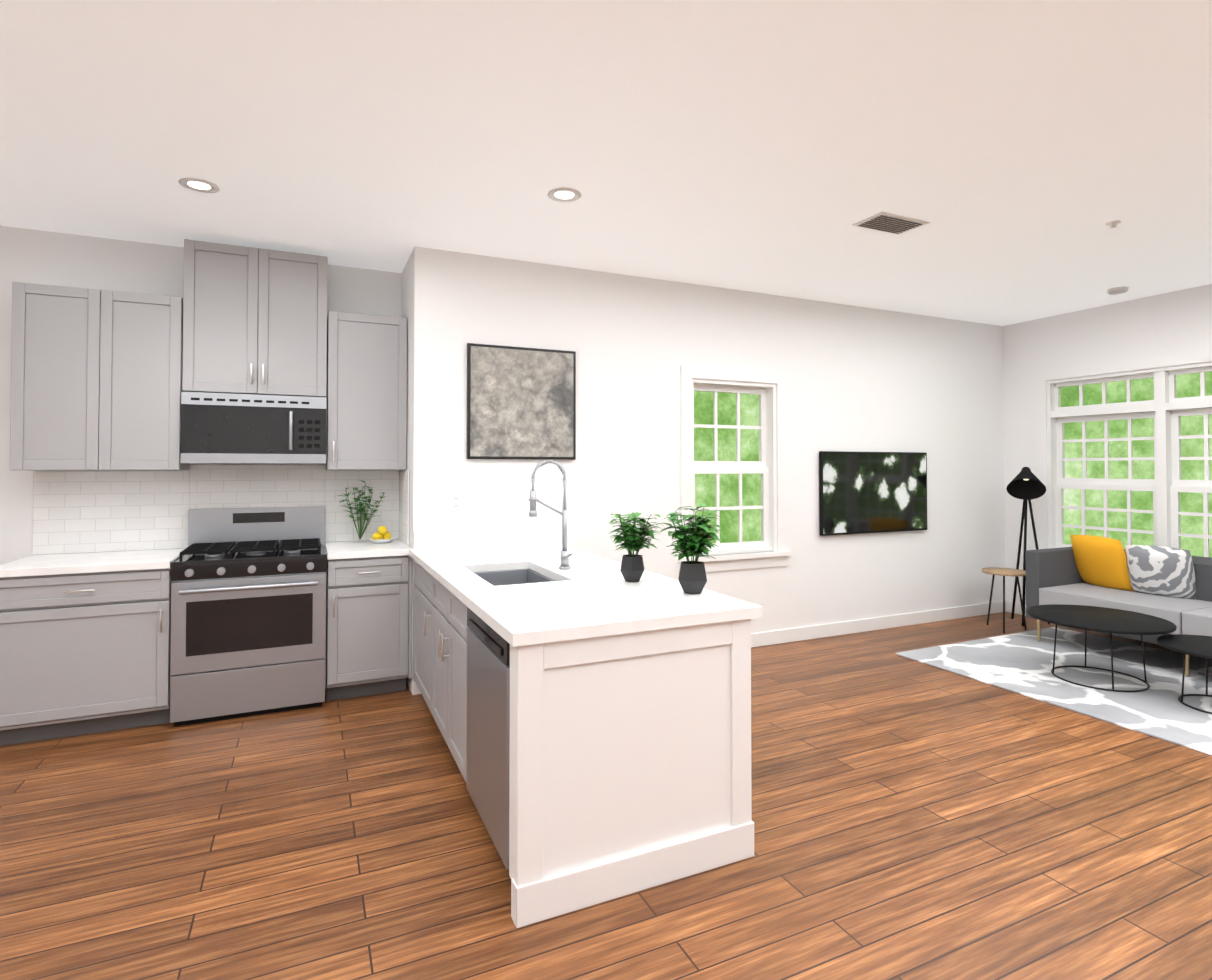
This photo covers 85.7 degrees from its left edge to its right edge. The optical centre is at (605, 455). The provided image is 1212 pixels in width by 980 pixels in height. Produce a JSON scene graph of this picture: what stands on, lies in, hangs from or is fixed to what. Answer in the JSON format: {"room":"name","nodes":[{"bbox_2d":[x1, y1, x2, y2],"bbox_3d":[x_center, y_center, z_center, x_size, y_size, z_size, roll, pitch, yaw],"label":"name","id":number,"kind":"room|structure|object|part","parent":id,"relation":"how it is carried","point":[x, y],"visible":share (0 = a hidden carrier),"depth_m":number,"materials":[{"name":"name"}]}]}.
{"room":"kitchen","nodes":[
{"label":"kitchen","id":0,"kind":"room"},
{"bbox_2d":[0,226,401,565],"bbox_3d":[-3.058,0.086,4.094,3.684,2.850,0.150,0,-1,-25],"label":"wall","id":1,"kind":"structure","parent":0,"point":[32,256],"depth_m":3.96,"materials":[{"name":"white paint"}]},
{"bbox_2d":[10,282,189,470],"bbox_3d":[-2.951,-0.428,3.870,0.784,1.030,0.357,0,-1,-25],"label":"upper cabinet","id":2,"kind":"object","parent":1,"relation":"attached to","point":[96,379],"visible":1,"depth_m":3.70,"materials":[{"name":"grey paint"}]},
{"bbox_2d":[182,239,327,396],"bbox_3d":[-2.223,-0.833,4.190,0.790,0.910,0.392,0,-1,-25],"label":"upper cabinet","id":3,"kind":"object","parent":1,"relation":"attached to","point":[254,321],"visible":1,"depth_m":4.03,"materials":[{"name":"grey paint"}]},
{"bbox_2d":[181,392,326,463],"bbox_3d":[-2.215,-0.161,4.160,0.790,0.425,0.432,0,-1,-25],"label":"microwave","id":4,"kind":"object","parent":3,"relation":"attached to","point":[222,428],"visible":1,"depth_m":4.00,"materials":[{"name":"silver metal"}]},
{"bbox_2d":[326,311,406,469],"bbox_3d":[-1.633,-0.418,4.452,0.494,1.030,0.392,0,-1,-25],"label":"upper cabinet","id":5,"kind":"object","parent":1,"relation":"attached to","point":[366,423],"visible":1,"depth_m":4.31,"materials":[{"name":"grey paint"}]},
{"bbox_2d":[401,255,410,685],"bbox_3d":[-1.318,0.093,4.537,0.150,2.850,0.490,0,-1,-25],"label":"wall","id":6,"kind":"structure","parent":0,"point":[406,296],"depth_m":4.39,"materials":[{"name":"white paint"}]},
{"bbox_2d":[0,612,1211,979],"bbox_3d":[1.143,1.522,1.750,9.400,0.100,7.860,0,-1,-25],"label":"floor","id":7,"kind":"structure","parent":0,"point":[914,820],"depth_m":2.44,"materials":[{"name":"brown wood"}]},
{"bbox_2d":[0,555,411,745],"bbox_3d":[-2.298,1.070,3.975,2.081,0.878,0.660,0,-1,-25],"label":"base cabinet","id":8,"kind":"object","parent":7,"relation":"on","point":[84,653],"visible":0.81,"depth_m":3.52,"materials":[{"name":"grey paint"}]},
{"bbox_2d":[0,464,411,577],"bbox_3d":[-2.304,0.342,3.999,2.081,0.575,0.636,0,-1,-25],"label":"countertop","id":9,"kind":"structure","parent":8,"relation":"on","point":[110,521],"depth_m":4.10,"materials":[{"name":"white tile"}]},
{"bbox_2d":[334,480,385,542],"bbox_3d":[-1.681,0.382,4.445,0.333,0.428,0.260,0,-1,-25],"label":"plant","id":10,"kind":"object","parent":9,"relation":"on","point":[360,510],"visible":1,"depth_m":4.45,"materials":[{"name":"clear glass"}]},
{"bbox_2d":[369,526,394,542],"bbox_3d":[-1.536,0.538,4.480,0.176,0.115,0.176,0,-1,-25],"label":"dish","id":11,"kind":"object","parent":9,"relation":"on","point":[382,535],"visible":1,"depth_m":4.44,"materials":[{"name":"yellow food"}]},
{"bbox_2d":[170,506,326,726],"bbox_3d":[-2.152,0.925,4.006,0.790,1.170,0.698,0,-1,-25],"label":"range","id":12,"kind":"object","parent":7,"relation":"on","point":[248,611],"visible":1,"depth_m":3.78,"materials":[{"name":"silver metal"}]},
{"bbox_2d":[413,559,428,699],"bbox_3d":[-0.652,1.070,3.958,0.900,0.878,0.774,0,-1,-25],"label":"base cabinet","id":13,"kind":"object","parent":7,"relation":"on","point":[420,575],"depth_m":3.90,"materials":[{"name":"grey paint"}]},
{"bbox_2d":[466,607,509,869],"bbox_3d":[-0.170,1.049,2.552,0.630,0.872,0.605,0,-1,-25],"label":"dishwasher","id":14,"kind":"object","parent":7,"relation":"on","point":[488,700],"visible":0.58,"depth_m":2.36,"materials":[{"name":"silver metal"}]},
{"bbox_2d":[425,569,554,771],"bbox_3d":[-0.354,1.059,3.305,0.900,0.878,0.902,0,-1,-25],"label":"base cabinet","id":15,"kind":"object","parent":7,"relation":"on","point":[442,608],"depth_m":3.14,"materials":[{"name":"grey paint"}]},
{"bbox_2d":[461,602,753,927],"bbox_3d":[-0.030,1.047,2.596,0.900,0.878,0.782,0,-1,-25],"label":"peninsula end panel","id":16,"kind":"object","parent":7,"relation":"on","point":[629,763],"depth_m":2.22,"materials":[{"name":"white paint"}]},
{"bbox_2d":[409,526,762,646],"bbox_3d":[-0.330,0.542,3.281,0.962,0.150,2.297,0,-1,-25],"label":"countertop","id":17,"kind":"structure","parent":16,"relation":"on","point":[587,595],"depth_m":2.71,"materials":[{"name":"white stone"}]},
{"bbox_2d":[474,569,552,585],"bbox_3d":[-0.457,0.712,3.221,0.360,0.188,0.640,0,-1,-25],"label":"sink basin","id":18,"kind":"object","parent":17,"relation":"in","point":[508,577],"visible":0.06,"depth_m":3.52,"materials":[{"name":"silver metal"}]},
{"bbox_2d":[528,460,573,568],"bbox_3d":[-0.274,0.298,3.280,0.225,0.555,0.117,0,-1,-25],"label":"faucet","id":19,"kind":"object","parent":17,"relation":"on","point":[565,555],"visible":1,"depth_m":3.32,"materials":[{"name":"silver metal"}]},
{"bbox_2d":[608,512,663,581],"bbox_3d":[0.110,0.414,2.977,0.265,0.312,0.277,0,-1,-25],"label":"potted plant","id":20,"kind":"object","parent":17,"relation":"on","point":[632,567],"visible":1,"depth_m":2.94,"materials":[{"name":"black"}]},
{"bbox_2d":[657,503,722,593],"bbox_3d":[0.354,0.381,2.686,0.276,0.369,0.272,0,-1,-25],"label":"potted plant","id":21,"kind":"object","parent":17,"relation":"on","point":[692,578],"visible":1,"depth_m":2.66,"materials":[{"name":"black"}]},
{"bbox_2d":[982,567,1026,633],"bbox_3d":[3.536,1.280,5.783,0.360,0.521,0.360,0,-1,-25],"label":"round side table","id":22,"kind":"object","parent":7,"relation":"on","point":[994,571],"visible":0.94,"depth_m":5.76,"materials":[{"name":"brown wood"}]},
{"bbox_2d":[1006,467,1049,625],"bbox_3d":[3.815,0.823,5.915,0.313,1.441,0.500,-1,-1,38],"label":"tripod floor lamp","id":23,"kind":"object","parent":7,"relation":"on","point":[1025,484],"visible":0.94,"depth_m":5.93,"materials":[{"name":"black metal"}]},
{"bbox_2d":[895,627,1211,755],"bbox_3d":[3.870,1.499,3.760,1.970,0.012,3.650,0,-1,-25],"label":"rug","id":24,"kind":"object","parent":7,"relation":"on","point":[1021,663],"visible":1,"depth_m":4.47,"materials":[{"name":"fabric"}]},
{"bbox_2d":[1027,604,1176,691],"bbox_3d":[3.313,1.294,4.394,0.800,0.416,0.800,0,-1,-25],"label":"coffee table","id":25,"kind":"object","parent":24,"relation":"on","point":[1101,619],"visible":1,"depth_m":4.32,"materials":[{"name":"black metal"}]},
{"bbox_2d":[1025,535,1211,676],"bbox_3d":[4.284,1.074,4.600,0.875,0.866,2.120,0,-1,-25],"label":"sofa","id":26,"kind":"object","parent":24,"relation":"on","point":[1173,585],"visible":0.79,"depth_m":5.01,"materials":[{"name":"fabric"}]},
{"bbox_2d":[1157,634,1211,713],"bbox_3d":[3.661,1.315,3.872,0.600,0.356,0.600,0,-1,-25],"label":"coffee table","id":27,"kind":"object","parent":24,"relation":"on","point":[1196,645],"visible":1,"depth_m":3.94,"materials":[{"name":"black metal"}]},
{"bbox_2d":[0,0,1211,325],"bbox_3d":[1.143,-1.428,1.800,9.400,0.100,7.860,0,-1,-25],"label":"ceiling","id":28,"kind":"structure","parent":0,"point":[1018,154],"depth_m":2.79,"materials":[{"name":"white paint"}]},
{"bbox_2d":[178,177,219,192],"bbox_3d":[-2.032,-1.348,3.262,0.176,0.010,0.176,0,-1,-25],"label":"recessed light","id":29,"kind":"object","parent":28,"relation":"in","point":[198,185],"visible":1,"depth_m":3.25,"materials":[{"name":"white"}]},
{"bbox_2d":[547,187,580,201],"bbox_3d":[-0.215,-1.346,3.377,0.176,0.010,0.176,0,-1,-25],"label":"recessed light","id":30,"kind":"object","parent":28,"relation":"in","point":[563,194],"visible":1,"depth_m":3.37,"materials":[{"name":"white"}]},
{"bbox_2d":[852,211,929,234],"bbox_3d":[1.647,-1.338,3.777,0.380,0.012,0.220,0,-1,-25],"label":"ceiling vent","id":31,"kind":"object","parent":28,"relation":"in","point":[887,222],"visible":0.98,"depth_m":3.76,"materials":[{"name":"white metal"}]},
{"bbox_2d":[1105,220,1120,227],"bbox_3d":[2.926,-1.329,3.767,0.072,0.030,0.072,0,-1,-25],"label":"sprinkler","id":32,"kind":"object","parent":28,"relation":"attached to","point":[1111,224],"visible":0.96,"depth_m":3.75,"materials":[{"name":"white"}]},
{"bbox_2d":[1107,286,1128,294],"bbox_3d":[4.055,-1.303,5.173,0.136,0.034,0.136,0,-1,-25],"label":"smoke detector","id":33,"kind":"object","parent":28,"relation":"attached to","point":[1117,290],"visible":1,"depth_m":5.14,"materials":[{"name":"plastic"}]},
{"bbox_2d":[409,246,1005,694],"bbox_3d":[1.425,0.108,5.410,5.866,2.850,0.200,0,-1,-25],"label":"wall","id":34,"kind":"structure","parent":0,"point":[859,378],"depth_m":5.06,"materials":[{"name":"white paint"}]},
{"bbox_2d":[450,493,460,510],"bbox_3d":[-0.978,0.304,4.249,0.070,0.116,0.009,0,-1,-25],"label":"electrical outlet","id":35,"kind":"object","parent":34,"relation":"attached to","point":[455,501],"visible":1,"depth_m":4.25,"materials":[{"name":"plastic"}]},
{"bbox_3d":[-0.563,-0.353,4.436,0.760,0.760,0.031,0,-1,-25],"label":"art picture frame","id":36,"kind":"part","parent":34,"relation":"part of","materials":[{"name":"grey paper"}]},
{"bbox_2d":[819,451,926,535],"bbox_3d":[2.373,0.324,5.758,1.250,0.710,0.046,0,-1,-25],"label":"tv","id":37,"kind":"object","parent":34,"relation":"attached to","point":[868,492],"visible":1,"depth_m":5.71,"materials":[{"name":"black glass"}]},
{"bbox_2d":[751,600,1006,647],"bbox_3d":[1.803,1.480,5.495,4.710,0.110,0.018,0,-1,-25],"label":"baseboard","id":38,"kind":"structure","parent":34,"relation":"attached to","point":[819,631],"depth_m":5.72,"materials":[{"name":"white"}]},
{"bbox_2d":[1003,284,1211,603],"bbox_3d":[5.514,0.073,3.337,0.150,2.850,7.070,0,-1,-25],"label":"wall","id":39,"kind":"structure","parent":0,"point":[1174,322],"depth_m":5.98,"materials":[{"name":"white paint"}]},
{"bbox_2d":[1006,601,1026,615],"bbox_3d":[5.401,1.444,3.361,0.018,0.110,6.890,0,-1,-25],"label":"baseboard","id":40,"kind":"structure","parent":39,"relation":"attached to","point":[1018,610],"depth_m":6.39,"materials":[{"name":"white"}]},
{"bbox_2d":[1036,350,1211,556],"bbox_3d":[4.748,0.095,4.955,0.200,1.820,2.870,0,-1,-25],"label":"window","id":41,"kind":"structure","parent":39,"relation":"in","point":[1166,408],"depth_m":5.59,"materials":[{"name":"white wood"}]},
{"label":"outside","id":42,"kind":"structure","parent":0,"visible":0},
{"bbox_2d":[694,372,1211,557],"bbox_3d":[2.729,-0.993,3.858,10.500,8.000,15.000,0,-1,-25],"label":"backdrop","id":43,"kind":"structure","parent":42,"point":[1143,389],"depth_m":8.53,"materials":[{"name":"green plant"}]}
]}

